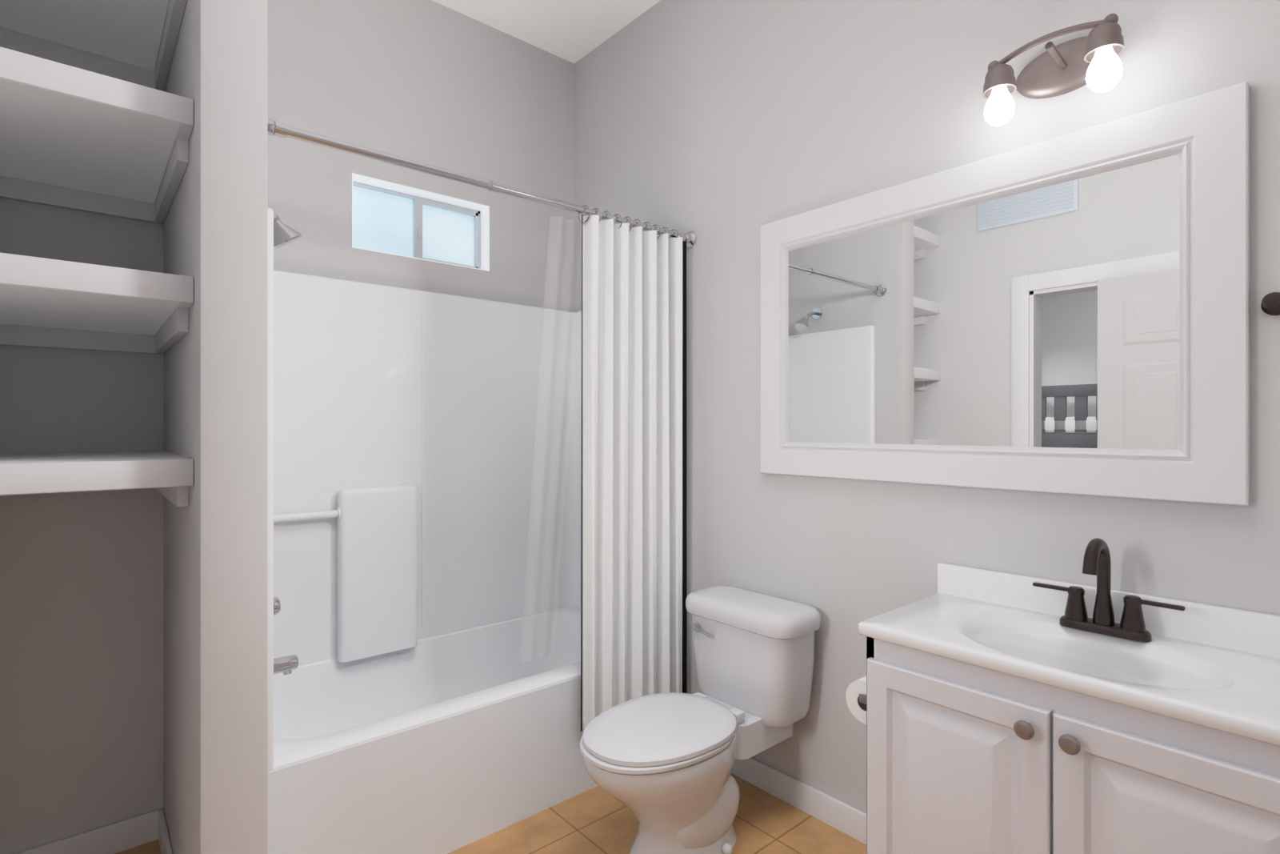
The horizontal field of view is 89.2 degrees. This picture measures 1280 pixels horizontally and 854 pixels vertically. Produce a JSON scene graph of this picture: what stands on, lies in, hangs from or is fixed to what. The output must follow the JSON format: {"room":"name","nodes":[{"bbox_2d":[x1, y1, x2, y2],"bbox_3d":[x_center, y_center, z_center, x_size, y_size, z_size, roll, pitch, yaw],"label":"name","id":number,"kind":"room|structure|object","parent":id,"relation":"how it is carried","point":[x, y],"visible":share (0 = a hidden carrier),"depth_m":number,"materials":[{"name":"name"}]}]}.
{"room":"bathroom","nodes":[
{"label":"bathroom","id":0,"kind":"room"},
{"bbox_2d":[0,197,163,853],"bbox_3d":[-1.643,-0.240,1.818,0.489,2.920,0.100,0,0,-41],"label":"wall","id":1,"kind":"structure","parent":0,"point":[82,573],"depth_m":1.82,"materials":[{"name":"grey paint"}]},
{"bbox_2d":[163,0,267,853],"bbox_3d":[-1.156,-0.240,1.724,0.125,2.920,0.880,0,0,-41],"label":"wall","id":2,"kind":"structure","parent":0,"point":[215,223],"depth_m":1.40,"materials":[{"name":"grey paint"}]},
{"bbox_2d":[0,0,186,91],"bbox_3d":[-1.383,-1.048,1.518,0.487,0.111,0.692,0,0,-41],"label":"shelf","id":3,"kind":"object","parent":2,"relation":"attached to","point":[131,41],"visible":0.81,"depth_m":1.71,"materials":[{"name":"white paint"}]},
{"bbox_2d":[14,807,172,853],"bbox_3d":[-1.260,1.177,1.375,0.488,0.085,1.070,0,0,-41],"label":"baseboard","id":4,"kind":"structure","parent":2,"relation":"attached to","point":[116,837],"depth_m":1.85,"materials":[{"name":"white paint"}]},
{"bbox_2d":[0,46,193,224],"bbox_3d":[-1.383,-0.659,1.518,0.487,0.111,0.692,0,0,-41],"label":"shelf","id":5,"kind":"object","parent":2,"relation":"attached to","point":[72,138],"visible":1,"depth_m":1.48,"materials":[{"name":"white paint"}]},
{"bbox_2d":[0,252,193,354],"bbox_3d":[-1.383,-0.273,1.518,0.487,0.111,0.692,0,0,-41],"label":"shelf","id":6,"kind":"object","parent":2,"relation":"attached to","point":[45,302],"visible":1,"depth_m":1.45,"materials":[{"name":"white paint"}]},
{"bbox_2d":[0,450,193,506],"bbox_3d":[-1.383,0.126,1.518,0.487,0.111,0.692,0,0,-41],"label":"shelf","id":7,"kind":"object","parent":2,"relation":"attached to","point":[171,474],"visible":1,"depth_m":1.34,"materials":[{"name":"white paint"}]},
{"bbox_2d":[273,213,302,248],"bbox_3d":[-1.077,-0.596,1.871,0.185,0.151,0.086,0,0,-41],"label":"shower head","id":8,"kind":"object","parent":2,"relation":"attached to","point":[284,234],"visible":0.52,"depth_m":1.88},
{"bbox_2d":[267,0,574,311],"bbox_3d":[-1.169,-0.240,2.373,2.172,2.920,0.120,0,0,-41],"label":"wall","id":9,"kind":"structure","parent":0,"point":[427,82],"depth_m":2.55,"materials":[{"name":"grey paint"}]},
{"bbox_2d":[352,172,489,271],"bbox_3d":[-0.884,-0.798,2.610,0.557,0.276,0.104,0,0,-41],"label":"window","id":10,"kind":"structure","parent":9,"relation":"in","point":[384,220],"depth_m":2.62,"materials":[{"name":"glass"}]},
{"bbox_2d":[115,772,866,853],"bbox_3d":[0.043,1.245,1.061,2.292,0.050,3.690,0,0,-41],"label":"floor","id":11,"kind":"structure","parent":0,"point":[592,821],"depth_m":1.96,"materials":[{"name":"tile"}]},
{"bbox_2d":[267,207,598,853],"bbox_3d":[-0.611,0.345,2.288,1.434,1.750,0.733,0,0,-41],"label":"shower","id":12,"kind":"object","parent":11,"relation":"on","point":[424,448],"visible":0.57,"depth_m":2.34,"materials":[{"name":"plastic"}]},
{"bbox_2d":[273,596,298,674],"bbox_3d":[-1.066,0.584,1.880,0.130,0.278,0.150,0,0,-41],"label":"tub faucet","id":13,"kind":"object","parent":12,"relation":"attached to","point":[285,664],"visible":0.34,"depth_m":1.88,"materials":[{"name":"silver metal"}]},
{"bbox_2d":[580,584,820,853],"bbox_3d":[0.158,0.883,1.913,0.749,0.673,0.434,0,0,-41],"label":"toilet","id":14,"kind":"object","parent":11,"relation":"on","point":[669,758],"visible":1,"depth_m":1.88,"materials":[{"name":"white ceramic"}]},
{"bbox_2d":[858,562,1279,853],"bbox_3d":[0.897,0.791,1.290,0.457,0.858,0.797,0,0,-41],"label":"vanity","id":15,"kind":"object","parent":11,"relation":"on","point":[995,725],"visible":0.98,"depth_m":1.24,"materials":[{"name":"white paint"}]},
{"bbox_2d":[845,675,866,723],"bbox_3d":[0.592,0.694,1.610,0.130,0.152,0.113,0,0,-41],"label":"toilet paper","id":16,"kind":"object","parent":15,"relation":"attached to","point":[856,691],"visible":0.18,"depth_m":1.59,"materials":[{"name":"white paper"}]},
{"bbox_2d":[1032,537,1185,641],"bbox_3d":[0.967,0.337,1.369,0.139,0.205,0.272,0,0,-41],"label":"faucet","id":17,"kind":"object","parent":15,"relation":"on","point":[1097,555],"visible":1,"depth_m":1.38,"materials":[{"name":"brown metal"}]},
{"bbox_2d":[432,0,660,63],"bbox_3d":[-1.177,-1.725,0.041,5.472,0.050,4.800,0,0,-41],"label":"ceiling","id":18,"kind":"structure","parent":0,"point":[567,30],"depth_m":2.70,"materials":[{"name":"white paint"}]},
{"bbox_2d":[574,0,1279,813],"bbox_3d":[0.865,-0.240,1.771,0.120,2.920,3.690,0,0,-41],"label":"wall","id":19,"kind":"structure","parent":0,"point":[719,121],"depth_m":1.94,"materials":[{"name":"grey paint"}]},
{"bbox_2d":[267,118,695,247],"bbox_3d":[-0.352,-0.710,1.988,1.437,0.060,0.060,0,0,-41],"label":"rail","id":20,"kind":"object","parent":19,"relation":"attached to","point":[275,128],"depth_m":1.81,"materials":[{"name":"silver metal"}]},
{"bbox_2d":[577,204,687,731],"bbox_3d":[-0.095,0.133,2.241,0.630,1.724,0.189,0,0,-21],"label":"shower curtain","id":21,"kind":"object","parent":20,"relation":"hanging from","point":[634,562],"visible":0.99,"depth_m":2.25,"materials":[{"name":"white fabric"}]},
{"bbox_2d":[731,756,866,843],"bbox_3d":[1.055,1.177,1.448,0.012,0.085,2.712,0,0,-41],"label":"baseboard","id":22,"kind":"structure","parent":19,"relation":"attached to","point":[842,816],"depth_m":2.06,"materials":[{"name":"white paint"}]},
{"bbox_2d":[760,80,1249,505],"bbox_3d":[0.803,-0.261,1.726,0.030,0.829,1.198,0,0,-41],"label":"mirror","id":23,"kind":"object","parent":19,"relation":"attached to","point":[1067,314],"visible":1,"depth_m":1.56,"materials":[{"name":"white paint"}]},
{"bbox_2d":[982,13,1124,126],"bbox_3d":[0.942,-0.804,1.474,0.150,0.188,0.277,0,0,-41],"label":"light","id":24,"kind":"object","parent":19,"relation":"attached to","point":[1093,60],"visible":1,"depth_m":1.50,"materials":[{"name":"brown metal"}]},
{"bbox_2d":[1260,292,1279,315],"bbox_3d":[1.209,-0.237,1.235,0.058,0.044,0.044,0,0,-41],"label":"towel hook","id":25,"kind":"object","parent":19,"relation":"attached to","point":[1270,302],"visible":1,"depth_m":1.22,"materials":[{"name":"brown metal"}]}
]}

